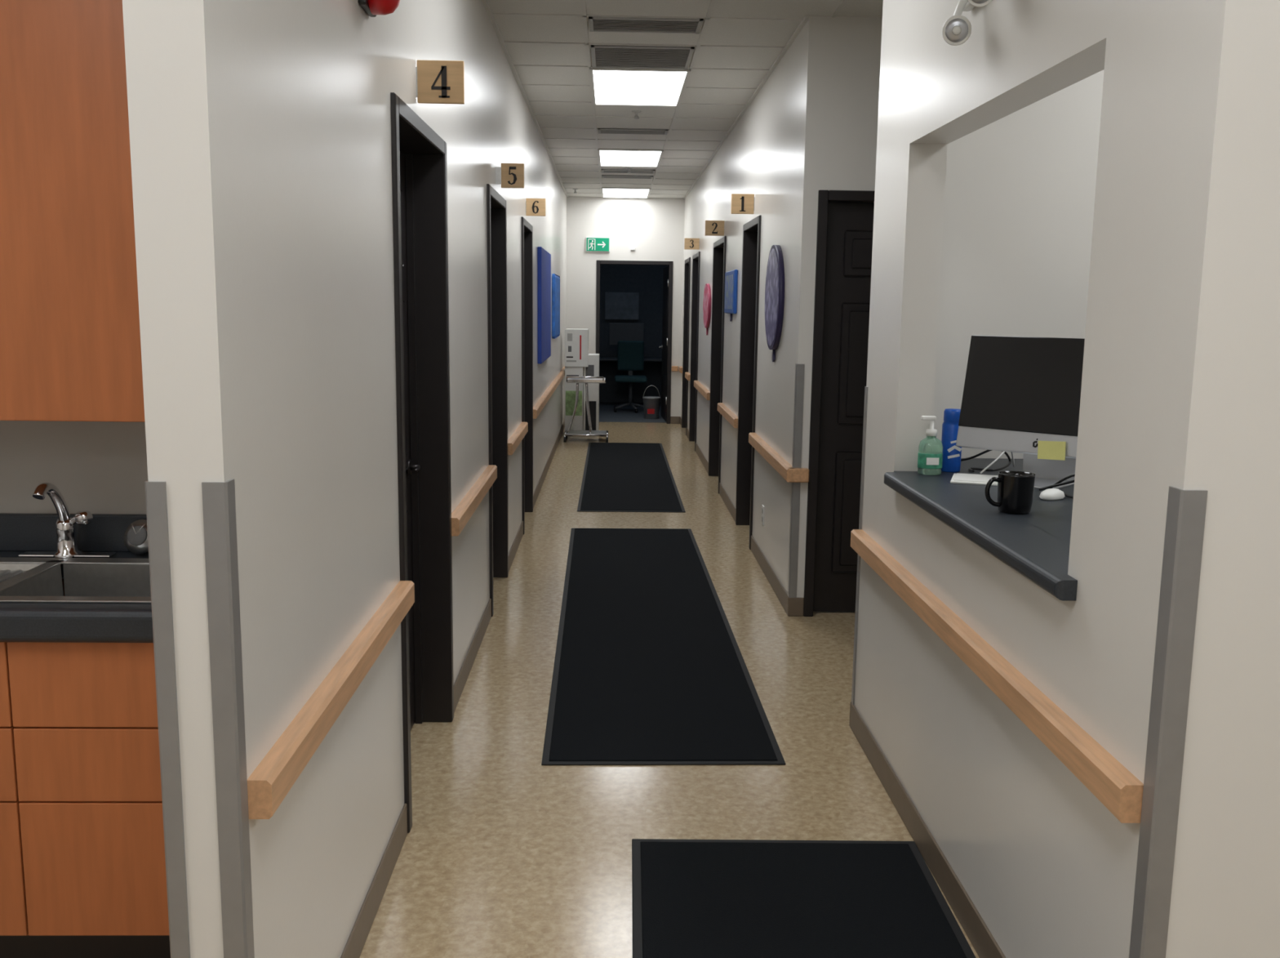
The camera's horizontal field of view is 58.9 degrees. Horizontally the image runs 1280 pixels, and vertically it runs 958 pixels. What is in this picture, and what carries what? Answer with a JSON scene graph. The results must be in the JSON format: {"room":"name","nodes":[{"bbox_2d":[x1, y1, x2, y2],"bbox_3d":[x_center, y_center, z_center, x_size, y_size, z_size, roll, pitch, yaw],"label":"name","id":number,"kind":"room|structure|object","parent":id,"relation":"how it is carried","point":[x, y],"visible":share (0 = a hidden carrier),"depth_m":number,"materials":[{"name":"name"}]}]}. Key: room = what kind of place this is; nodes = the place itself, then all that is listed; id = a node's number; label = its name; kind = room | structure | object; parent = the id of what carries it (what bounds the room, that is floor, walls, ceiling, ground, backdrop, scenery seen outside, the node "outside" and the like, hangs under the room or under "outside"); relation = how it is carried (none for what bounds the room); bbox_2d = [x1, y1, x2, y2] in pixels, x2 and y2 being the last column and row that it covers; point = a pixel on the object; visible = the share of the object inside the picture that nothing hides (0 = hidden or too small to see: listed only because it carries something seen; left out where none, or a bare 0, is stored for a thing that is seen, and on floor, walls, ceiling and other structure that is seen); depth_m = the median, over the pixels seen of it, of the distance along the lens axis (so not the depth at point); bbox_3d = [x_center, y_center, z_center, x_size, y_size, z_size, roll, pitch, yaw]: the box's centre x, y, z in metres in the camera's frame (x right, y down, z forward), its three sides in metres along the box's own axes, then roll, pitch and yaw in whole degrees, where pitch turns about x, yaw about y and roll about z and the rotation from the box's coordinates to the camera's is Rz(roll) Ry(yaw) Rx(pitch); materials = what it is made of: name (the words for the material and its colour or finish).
{"room":"hospital interior","nodes":[
{"label":"hospital interior","id":0,"kind":"room"},
{"bbox_2d":[0,420,147,578],"bbox_3d":[-1.794,-0.391,3.095,1.964,2.983,0.120,1,9,-1],"label":"wall","id":1,"kind":"structure","parent":0,"point":[97,467],"depth_m":3.09,"materials":[{"name":"white paint"}]},
{"bbox_2d":[0,0,145,422],"bbox_3d":[-1.778,-0.809,2.790,1.952,1.297,0.345,1,9,-1],"label":"upper cabinet","id":2,"kind":"object","parent":1,"relation":"attached to","point":[70,347],"depth_m":2.66,"materials":[{"name":"orange wood"}]},
{"bbox_2d":[122,0,566,957],"bbox_3d":[-0.881,-1.206,8.451,0.120,2.983,13.510,1,9,-1],"label":"wall","id":3,"kind":"structure","parent":0,"point":[260,131],"depth_m":2.27,"materials":[{"name":"paint"}]},
{"bbox_2d":[144,480,190,957],"bbox_3d":[-0.779,0.601,1.908,0.033,1.211,0.033,1,9,-1],"label":"guard","id":4,"kind":"object","parent":3,"relation":"attached to","point":[155,491],"visible":0.87,"depth_m":1.86,"materials":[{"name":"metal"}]},
{"bbox_2d":[201,478,254,957],"bbox_3d":[-0.685,0.601,1.913,0.039,1.211,0.039,1,9,-1],"label":"guard","id":5,"kind":"object","parent":3,"relation":"attached to","point":[219,505],"visible":1,"depth_m":1.87,"materials":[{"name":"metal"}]},
{"bbox_2d":[358,0,399,17],"bbox_3d":[-0.630,-1.221,2.767,0.092,0.167,0.130,1,9,-1],"label":"fire alarm horn","id":6,"kind":"object","parent":3,"relation":"attached to","point":[372,7],"visible":1,"depth_m":2.75,"materials":[{"name":"red plastic"}]},
{"bbox_2d":[247,366,564,818],"bbox_3d":[-0.809,-0.477,8.563,0.042,0.070,13.415,1,9,-1],"label":"handrail","id":7,"kind":"object","parent":3,"relation":"attached to","point":[271,780],"visible":0.89,"depth_m":2.44,"materials":[{"name":"brown wood"}]},
{"bbox_2d":[390,92,453,832],"bbox_3d":[-0.792,-0.068,3.762,0.189,2.166,0.978,1,9,-1],"label":"door frame","id":8,"kind":"structure","parent":3,"relation":"in","point":[419,154],"depth_m":4.13,"materials":[{"name":"brown paint"}]},
{"bbox_2d":[415,59,464,104],"bbox_3d":[-0.621,-1.233,3.525,0.149,0.128,0.020,1,9,2],"label":"number sign","id":9,"kind":"object","parent":3,"relation":"attached to","point":[437,82],"visible":1,"depth_m":3.52,"materials":[{"name":"brown wood"}]},
{"bbox_2d":[340,418,564,957],"bbox_3d":[-0.895,0.220,8.667,0.128,0.100,13.518,1,9,-1],"label":"baseboard","id":10,"kind":"structure","parent":3,"relation":"attached to","point":[353,947],"depth_m":3.26,"materials":[{"name":"plastic"}]},
{"bbox_2d":[486,183,508,616],"bbox_3d":[-0.849,-0.430,6.104,0.189,2.166,0.897,1,9,-1],"label":"door","id":11,"kind":"structure","parent":3,"relation":"in","point":[496,205],"depth_m":6.45,"materials":[{"name":"brown paint"}]},
{"bbox_2d":[495,163,524,188],"bbox_3d":[-0.679,-1.583,5.922,0.148,0.125,0.022,1,9,-1],"label":"number sign","id":12,"kind":"object","parent":3,"relation":"attached to","point":[509,175],"visible":1,"depth_m":5.91,"materials":[{"name":"brown wood"}]},
{"bbox_2d":[520,216,533,534],"bbox_3d":[-0.899,-0.752,8.188,0.189,2.166,0.913,1,9,-1],"label":"door","id":13,"kind":"structure","parent":3,"relation":"in","point":[526,228],"depth_m":8.55,"materials":[{"name":"brown paint"}]},
{"bbox_2d":[525,198,545,216],"bbox_3d":[-0.732,-1.903,7.944,0.141,0.120,0.020,1,9,2],"label":"number sign","id":14,"kind":"object","parent":3,"relation":"attached to","point":[534,206],"visible":1,"depth_m":7.94,"materials":[{"name":"brown wood"}]},
{"bbox_2d":[537,246,551,364],"bbox_3d":[-0.841,-1.529,10.002,0.034,0.950,1.430,1,9,-1],"label":"canvas","id":15,"kind":"object","parent":3,"relation":"attached to","point":[544,257],"visible":1,"depth_m":9.59},
{"bbox_2d":[551,273,559,338],"bbox_3d":[-0.889,-1.832,12.029,0.034,0.650,1.130,1,9,-1],"label":"canvas","id":16,"kind":"object","parent":3,"relation":"attached to","point":[555,278],"visible":1,"depth_m":11.60},
{"bbox_2d":[566,197,684,416],"bbox_3d":[-0.207,-2.239,15.206,1.792,2.983,0.120,1,9,-1],"label":"wall","id":17,"kind":"structure","parent":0,"point":[655,227],"depth_m":15.02,"materials":[{"name":"white paint"}]},
{"bbox_2d":[586,236,609,252],"bbox_3d":[-0.557,-3.096,14.981,0.315,0.187,0.045,1,9,-1],"label":"exit sign","id":18,"kind":"object","parent":17,"relation":"attached to","point":[593,243],"visible":1,"depth_m":14.96,"materials":[{"name":"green plastic"}]},
{"bbox_2d":[595,260,673,423],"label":"door frame","id":19,"kind":"structure","parent":17,"relation":"in","point":[666,346],"depth_m":15.26,"materials":[{"name":"brown paint"}]},
{"bbox_2d":[670,416,679,423],"bbox_3d":[-0.225,-0.805,15.362,1.536,0.100,0.008,1,9,-1],"label":"baseboard","id":20,"kind":"structure","parent":17,"relation":"attached to","point":[673,420],"depth_m":15.38,"materials":[{"name":"plastic"}]},
{"bbox_2d":[671,365,678,371],"bbox_3d":[0.468,-1.484,15.257,0.086,0.070,0.042,1,9,-1],"label":"handrail","id":21,"kind":"object","parent":17,"relation":"attached to","point":[674,368],"visible":1,"depth_m":15.24,"materials":[{"name":"brown wood"}]},
{"bbox_2d":[599,264,667,402],"bbox_3d":[0.092,-2.372,16.858,4.000,2.750,3.170,1,9,-1],"label":"wall","id":22,"kind":"structure","parent":0,"point":[646,280],"depth_m":18.34,"materials":[{"name":"paint"}]},
{"bbox_2d":[604,292,639,319],"bbox_3d":[-0.290,-2.785,18.256,0.540,0.430,0.058,1,9,-1],"label":"notice board","id":23,"kind":"object","parent":22,"relation":"attached to","point":[618,305],"visible":1,"depth_m":18.23,"materials":[{"name":"blue fabric"}]},
{"bbox_2d":[359,402,979,957],"bbox_3d":[0.390,0.394,8.117,6.800,0.056,21.300,1,9,-1],"label":"floor","id":24,"kind":"structure","parent":0,"point":[504,853],"depth_m":3.85,"materials":[{"name":"tile"}]},
{"bbox_2d":[0,578,170,957],"bbox_3d":[-1.795,0.728,2.903,1.952,0.830,0.580,1,9,-1],"label":"base cabinet","id":25,"kind":"object","parent":24,"relation":"on","point":[82,862],"visible":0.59,"depth_m":2.63,"materials":[{"name":"brown wood"}]},
{"bbox_2d":[0,512,153,642],"bbox_3d":[-1.788,0.229,2.813,1.952,0.180,0.623,1,9,-1],"label":"countertop","id":26,"kind":"structure","parent":25,"relation":"on","point":[20,532],"depth_m":2.54,"materials":[{"name":"laminate"}]},
{"bbox_2d":[18,482,115,558],"bbox_3d":[-1.528,0.107,2.978,0.240,0.209,0.147,1,9,-1],"label":"sink faucet","id":27,"kind":"object","parent":26,"relation":"on","point":[67,547],"visible":1,"depth_m":3.00,"materials":[{"name":"silver metal"}]},
{"bbox_2d":[0,556,151,603],"bbox_3d":[-1.515,0.329,2.805,1.040,0.176,0.435,1,9,-1],"label":"sink","id":28,"kind":"object","parent":26,"relation":"in","point":[22,580],"visible":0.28,"depth_m":2.96,"materials":[{"name":"metal"}]},
{"bbox_2d":[124,519,148,553],"bbox_3d":[-1.345,0.156,3.050,0.094,0.088,0.051,1,9,-1],"label":"strainer","id":29,"kind":"object","parent":26,"relation":"on","point":[135,535],"visible":0.87,"depth_m":3.04,"materials":[{"name":"metal"}]},
{"bbox_2d":[564,366,583,431],"bbox_3d":[-0.808,-0.972,13.974,0.220,0.840,0.452,1,9,-1],"label":"carton","id":30,"kind":"object","parent":24,"relation":"on","point":[570,388],"visible":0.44,"depth_m":13.75,"materials":[{"name":"white cardboard"}]},
{"bbox_2d":[564,328,588,366],"bbox_3d":[-0.768,-1.601,13.812,0.280,0.448,0.382,1,9,-1],"label":"carton","id":31,"kind":"object","parent":30,"relation":"on","point":[576,340],"visible":0.99,"depth_m":13.63,"materials":[{"name":"white cardboard"}]},
{"bbox_2d":[564,376,608,442],"bbox_3d":[-0.627,-0.833,13.314,0.515,0.770,0.473,1,9,-1],"label":"utility cart","id":32,"kind":"object","parent":24,"relation":"on","point":[577,380],"visible":1,"depth_m":13.17,"materials":[{"name":"metal"}]},
{"bbox_2d":[583,353,599,430],"bbox_3d":[-0.601,-1.051,14.043,0.185,0.980,0.402,1,9,-1],"label":"carton","id":33,"kind":"object","parent":24,"relation":"on","point":[593,370],"visible":0.6,"depth_m":13.85,"materials":[{"name":"white cardboard"}]},
{"bbox_2d":[613,340,647,413],"bbox_3d":[-0.112,-1.535,16.967,0.546,1.043,0.589,1,9,-1],"label":"office chair","id":34,"kind":"object","parent":24,"relation":"on","point":[630,353],"visible":0.91,"depth_m":17.10,"materials":[{"name":"black fabric"}]},
{"bbox_2d":[600,356,662,360],"bbox_3d":[0.053,-1.552,18.081,2.800,0.744,0.700,1,9,-1],"label":"work table","id":35,"kind":"object","parent":24,"relation":"on","point":[602,358],"visible":0.03,"depth_m":17.69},
{"bbox_2d":[608,322,644,345],"bbox_3d":[-0.213,-2.195,17.976,0.550,0.549,0.200,1,9,-1],"label":"computer monitor","id":36,"kind":"object","parent":35,"relation":"on","point":[618,331],"visible":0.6,"depth_m":17.96,"materials":[{"name":"black plastic"}]},
{"bbox_2d":[577,442,685,512],"bbox_3d":[-0.119,-0.083,10.987,0.845,0.010,4.390,1,9,-1],"label":"floor mat","id":37,"kind":"object","parent":24,"relation":"on","point":[618,477],"visible":1,"depth_m":10.31,"materials":[{"name":"black rubber"}]},
{"bbox_2d":[642,385,660,418],"bbox_3d":[0.162,-1.087,15.980,0.250,0.467,0.250,1,9,-1],"label":"plastic bucket","id":38,"kind":"object","parent":24,"relation":"on","point":[651,403],"visible":1,"depth_m":15.91,"materials":[{"name":"plastic"}]},
{"bbox_2d":[541,528,786,764],"bbox_3d":[0.011,0.678,6.067,0.907,0.010,4.229,1,9,-1],"label":"floor mat","id":39,"kind":"object","parent":24,"relation":"on","point":[650,668],"visible":1,"depth_m":5.07,"materials":[{"name":"black rubber"}]},
{"bbox_2d":[631,838,976,957],"bbox_3d":[0.411,1.228,2.538,0.882,0.010,1.813,1,9,-1],"label":"floor mat","id":40,"kind":"object","parent":24,"relation":"on","point":[691,898],"visible":1,"depth_m":3.06,"materials":[{"name":"black rubber"}]},
{"bbox_3d":[1.345,0.636,3.132,0.740,1.023,1.930,1,9,-1],"label":"cabinet","id":41,"kind":"object","parent":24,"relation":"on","visible":0},
{"bbox_2d":[884,457,1077,600],"bbox_3d":[1.293,0.106,3.066,0.956,0.042,2.095,1,9,-1],"label":"countertop","id":42,"kind":"structure","parent":41,"relation":"on","point":[1035,544],"depth_m":2.92,"materials":[{"name":"laminate"}]},
{"bbox_2d":[917,415,942,475],"bbox_3d":[0.943,-0.109,3.674,0.080,0.190,0.061,1,9,-1],"label":"hand sanitizer bottle","id":43,"kind":"object","parent":42,"relation":"on","point":[930,455],"visible":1,"depth_m":3.66,"materials":[{"name":"green plastic"}]},
{"bbox_2d":[941,408,961,471],"bbox_3d":[1.031,-0.128,3.750,0.066,0.207,0.066,1,9,-1],"label":"spray can","id":44,"kind":"object","parent":42,"relation":"on","point":[951,462],"visible":0.85,"depth_m":3.72,"materials":[{"name":"blue metal"}]},
{"bbox_2d":[950,472,997,485],"bbox_3d":[1.054,0.000,3.568,0.140,0.009,0.180,4,9,18],"label":"keyboard","id":45,"kind":"object","parent":42,"relation":"on","point":[958,477],"visible":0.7,"depth_m":3.54,"materials":[{"name":"white plastic"}]},
{"bbox_2d":[985,470,1035,514],"bbox_3d":[0.987,0.036,3.021,0.120,0.104,0.095,5,10,24],"label":"coffee mug","id":46,"kind":"object","parent":42,"relation":"on","point":[1015,488],"visible":1,"depth_m":2.98,"materials":[{"name":"black ceramic"}]},
{"bbox_2d":[960,449,1075,497],"bbox_3d":[1.220,-0.031,3.540,0.195,0.084,0.850,-1,9,-9],"label":"cables","id":47,"kind":"object","parent":42,"relation":"on","point":[971,468],"visible":0.44,"depth_m":3.73,"materials":[{"name":"black plastic"}]},
{"bbox_2d":[955,334,1084,488],"bbox_3d":[1.236,-0.208,3.485,0.528,0.450,0.190,9,12,42],"label":"desktop computer","id":48,"kind":"object","parent":42,"relation":"on","point":[1021,394],"visible":0.71,"depth_m":3.52,"materials":[{"name":"metal"}]},
{"bbox_2d":[1039,488,1065,500],"bbox_3d":[1.179,0.042,3.244,0.085,0.028,0.084,1,9,-1],"label":"computer mouse","id":49,"kind":"object","parent":42,"relation":"on","point":[1050,494],"depth_m":3.22,"materials":[{"name":"white plastic"}]},
{"bbox_2d":[487,0,883,198],"bbox_3d":[0.466,-2.358,6.089,6.800,0.050,18.130,1,9,-1],"label":"ceiling","id":50,"kind":"structure","parent":0,"point":[512,28],"depth_m":6.69,"materials":[{"name":"tile"}]},
{"bbox_2d":[601,186,651,198],"bbox_3d":[-0.181,-3.591,14.243,0.600,0.016,1.190,1,9,-1],"label":"ceiling light panel","id":51,"kind":"object","parent":50,"relation":"in","point":[606,192],"depth_m":14.17,"materials":[{"name":"white plastic"}]},
{"bbox_2d":[601,174,653,178],"bbox_3d":[-0.138,-3.317,12.460,0.560,0.012,0.200,1,9,-1],"label":"ceiling air vent","id":52,"kind":"object","parent":50,"relation":"in","point":[602,175],"depth_m":12.42,"materials":[{"name":"grey metal"}]},
{"bbox_2d":[601,168,655,173],"bbox_3d":[-0.125,-3.236,11.931,0.560,0.012,0.270,1,9,-1],"label":"ceiling air vent","id":53,"kind":"object","parent":50,"relation":"in","point":[603,171],"depth_m":11.90,"materials":[{"name":"grey metal"}]},
{"bbox_2d":[626,167,632,173],"bbox_3d":[-0.110,-3.179,11.703,0.070,0.055,0.070,1,9,-1],"label":"sprinkler","id":54,"kind":"object","parent":50,"relation":"attached to","point":[628,172],"depth_m":11.69,"materials":[{"name":"grey metal"}]},
{"bbox_2d":[597,148,663,167],"bbox_3d":[-0.099,-3.066,10.845,0.600,0.016,1.210,1,9,-1],"label":"ceiling light panel","id":55,"kind":"object","parent":50,"relation":"in","point":[606,157],"depth_m":10.77,"materials":[{"name":"white plastic"}]},
{"bbox_2d":[598,128,667,134],"bbox_3d":[-0.058,-2.809,9.170,0.560,0.012,0.220,1,9,-1],"label":"ceiling air vent","id":56,"kind":"object","parent":50,"relation":"in","point":[601,131],"depth_m":9.15,"materials":[{"name":"grey metal"}]},
{"bbox_2d":[631,110,640,119],"bbox_3d":[-0.026,-2.644,8.245,0.070,0.055,0.070,1,9,-1],"label":"sprinkler","id":57,"kind":"object","parent":50,"relation":"attached to","point":[636,117],"depth_m":8.23,"materials":[{"name":"grey metal"}]},
{"bbox_2d":[589,67,690,106],"bbox_3d":[-0.014,-2.521,7.318,0.600,0.016,1.210,1,9,-1],"label":"ceiling light panel","id":58,"kind":"object","parent":50,"relation":"in","point":[609,86],"depth_m":7.25,"materials":[{"name":"white plastic"}]},
{"bbox_2d":[591,44,694,69],"bbox_3d":[0.008,-2.383,6.413,0.560,0.012,0.560,1,9,-1],"label":"ceiling air vent","id":59,"kind":"object","parent":50,"relation":"in","point":[611,56],"depth_m":6.39,"materials":[{"name":"grey metal"}]},
{"bbox_2d":[588,16,703,33],"bbox_3d":[0.026,-2.267,5.662,0.560,0.012,0.280,1,9,-1],"label":"ceiling air vent","id":60,"kind":"object","parent":50,"relation":"in","point":[620,24],"depth_m":5.65,"materials":[{"name":"grey metal"}]},
{"bbox_2d":[492,0,848,197],"bbox_3d":[0.466,-2.329,6.079,6.600,0.005,17.920,1,9,-1],"label":"grid","id":61,"kind":"object","parent":50,"relation":"attached to","point":[843,2],"visible":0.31,"depth_m":6.71,"materials":[{"name":"metal"}]},
{"bbox_2d":[680,25,804,591],"bbox_3d":[0.742,-1.499,10.492,0.120,2.983,9.465,1,9,-1],"label":"wall","id":62,"kind":"structure","parent":0,"point":[760,157],"depth_m":7.07,"materials":[{"name":"paint"}]},
{"bbox_2d":[681,257,690,435],"bbox_3d":[0.667,-1.678,14.322,0.189,2.166,0.920,1,9,-1],"label":"door","id":63,"kind":"structure","parent":62,"relation":"in","point":[687,262],"depth_m":14.67,"materials":[{"name":"brown paint"}]},
{"bbox_2d":[684,238,699,249],"bbox_3d":[0.564,-2.545,12.279,0.166,0.120,0.020,0,9,-4],"label":"number sign","id":64,"kind":"object","parent":62,"relation":"attached to","point":[689,243],"visible":1,"depth_m":12.27,"materials":[{"name":"brown wood"}]},
{"bbox_2d":[688,251,700,451],"bbox_3d":[0.703,-1.449,12.840,0.189,2.166,0.980,1,9,-1],"label":"door","id":65,"kind":"structure","parent":62,"relation":"in","point":[696,257],"depth_m":13.22,"materials":[{"name":"brown paint"}]},
{"bbox_2d":[702,283,711,335],"bbox_3d":[0.654,-1.658,11.096,0.028,0.500,0.660,1,9,-1],"label":"art","id":66,"kind":"object","parent":62,"relation":"attached to","point":[707,292],"visible":1,"depth_m":10.96},
{"bbox_2d":[705,220,724,235],"bbox_3d":[0.630,-2.108,9.534,0.166,0.125,0.020,0,9,-4],"label":"number sign","id":67,"kind":"object","parent":62,"relation":"attached to","point":[713,228],"visible":1,"depth_m":9.53,"materials":[{"name":"brown wood"}]},
{"bbox_2d":[707,235,726,493],"bbox_3d":[0.769,-1.023,10.090,0.189,2.166,1.073,1,9,-1],"label":"door","id":68,"kind":"structure","parent":62,"relation":"in","point":[719,246],"depth_m":10.53,"materials":[{"name":"brown paint"}]},
{"bbox_2d":[724,269,737,320],"bbox_3d":[0.708,-1.429,8.865,0.030,0.390,0.720,1,9,-1],"label":"art","id":69,"kind":"object","parent":62,"relation":"attached to","point":[731,277],"visible":1,"depth_m":8.70},
{"bbox_2d":[730,193,755,213],"bbox_3d":[0.683,-1.827,7.535,0.156,0.130,0.020,0,9,-4],"label":"number sign","id":70,"kind":"object","parent":62,"relation":"attached to","point":[741,203],"visible":1,"depth_m":7.53,"materials":[{"name":"brown wood"}]},
{"bbox_2d":[678,365,808,482],"bbox_3d":[0.690,-0.748,10.500,0.114,0.070,9.577,1,9,-1],"label":"handrail","id":71,"kind":"object","parent":62,"relation":"attached to","point":[791,474],"visible":0.99,"depth_m":6.62,"materials":[{"name":"brown wood"}]},
{"bbox_2d":[735,214,761,549],"bbox_3d":[0.824,-0.668,7.791,0.189,2.166,0.898,1,9,-1],"label":"door","id":72,"kind":"structure","parent":62,"relation":"in","point":[752,228],"depth_m":8.14,"materials":[{"name":"brown paint"}]},
{"bbox_2d":[761,504,764,525],"bbox_3d":[0.753,0.222,6.955,0.008,0.120,0.080,1,9,-1],"label":"wall outlet","id":73,"kind":"object","parent":62,"relation":"attached to","point":[762,505],"visible":1,"depth_m":6.93,"materials":[{"name":"white plastic"}]},
{"bbox_2d":[764,244,784,361],"bbox_3d":[0.764,-0.999,6.473,0.032,0.660,0.580,1,9,-1],"label":"art","id":74,"kind":"object","parent":62,"relation":"attached to","point":[775,278],"visible":1,"depth_m":6.35},
{"bbox_2d":[680,416,1005,957],"bbox_3d":[2.139,0.247,8.749,2.872,0.100,13.509,1,9,-1],"label":"baseboard","id":75,"kind":"structure","parent":62,"relation":"attached to","point":[981,938],"depth_m":3.48,"materials":[{"name":"plastic"}]},
{"bbox_2d":[786,15,882,597],"bbox_3d":[2.278,-0.754,5.794,2.964,2.983,0.120,1,9,-1],"label":"wall","id":76,"kind":"structure","parent":0,"point":[842,54],"depth_m":5.56,"materials":[{"name":"white paint"}]},
{"bbox_2d":[933,69,1104,458],"bbox_3d":[2.378,-0.496,4.125,2.844,2.983,0.120,1,9,-1],"label":"wall","id":77,"kind":"structure","parent":0,"point":[1020,193],"depth_m":3.98,"materials":[{"name":"paint"}]},
{"bbox_2d":[853,0,1279,957],"bbox_3d":[0.923,-0.339,2.988,0.120,2.983,2.346,1,9,-1],"label":"wall","id":78,"kind":"structure","parent":0,"point":[1185,242],"depth_m":2.17,"materials":[{"name":"paint"}]},
{"bbox_2d":[481,0,809,199],"bbox_3d":[-0.027,-2.674,8.296,1.552,0.012,13.410,1,9,-1],"label":"trim","id":79,"kind":"structure","parent":78,"relation":"attached to","point":[485,2],"depth_m":7.28,"materials":[{"name":"metal"}]},
{"bbox_2d":[851,386,867,704],"bbox_3d":[0.838,0.260,4.253,0.035,1.211,0.035,1,9,-1],"label":"guard","id":80,"kind":"object","parent":78,"relation":"attached to","point":[865,387],"visible":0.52,"depth_m":4.24,"materials":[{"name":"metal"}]},
{"bbox_2d":[942,0,992,45],"bbox_3d":[0.819,-1.194,2.814,0.114,0.216,0.353,1,9,-1],"label":"emergency light","id":81,"kind":"object","parent":78,"relation":"attached to","point":[957,29],"visible":1,"depth_m":2.84,"materials":[{"name":"white plastic"}]},
{"bbox_2d":[850,528,1143,822],"bbox_3d":[0.833,0.395,3.103,0.042,0.070,2.268,1,9,-1],"label":"handrail","id":82,"kind":"object","parent":78,"relation":"attached to","point":[1113,784],"visible":1,"depth_m":2.48,"materials":[{"name":"brown wood"}]},
{"bbox_2d":[1128,485,1207,957],"bbox_3d":[0.897,0.614,1.964,0.043,1.211,0.043,1,9,-1],"label":"guard","id":83,"kind":"object","parent":78,"relation":"attached to","point":[1186,508],"visible":1,"depth_m":1.92,"materials":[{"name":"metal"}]},
{"bbox_2d":[1210,242,1279,957],"bbox_3d":[2.431,-0.156,1.926,2.844,2.983,0.120,1,9,-1],"label":"wall","id":84,"kind":"structure","parent":0,"point":[1246,917],"depth_m":1.93,"materials":[{"name":"paint"}]},
{"bbox_3d":[3.909,-0.105,1.720,0.100,2.983,8.445,1,9,-1],"label":"wall","id":85,"kind":"structure","parent":0,"visible":0},
{"bbox_2d":[787,363,804,597],"bbox_3d":[0.802,0.016,5.832,0.040,1.211,0.040,1,9,-1],"label":"guard","id":86,"kind":"object","parent":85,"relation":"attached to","point":[799,368],"visible":0.96,"depth_m":5.82,"materials":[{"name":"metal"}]},
{"bbox_2d":[803,190,875,616],"bbox_3d":[1.355,-0.359,5.833,0.980,2.166,0.149,1,9,-1],"label":"door","id":87,"kind":"structure","parent":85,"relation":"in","point":[845,218],"depth_m":5.79,"materials":[{"name":"brown paint"}]}
]}

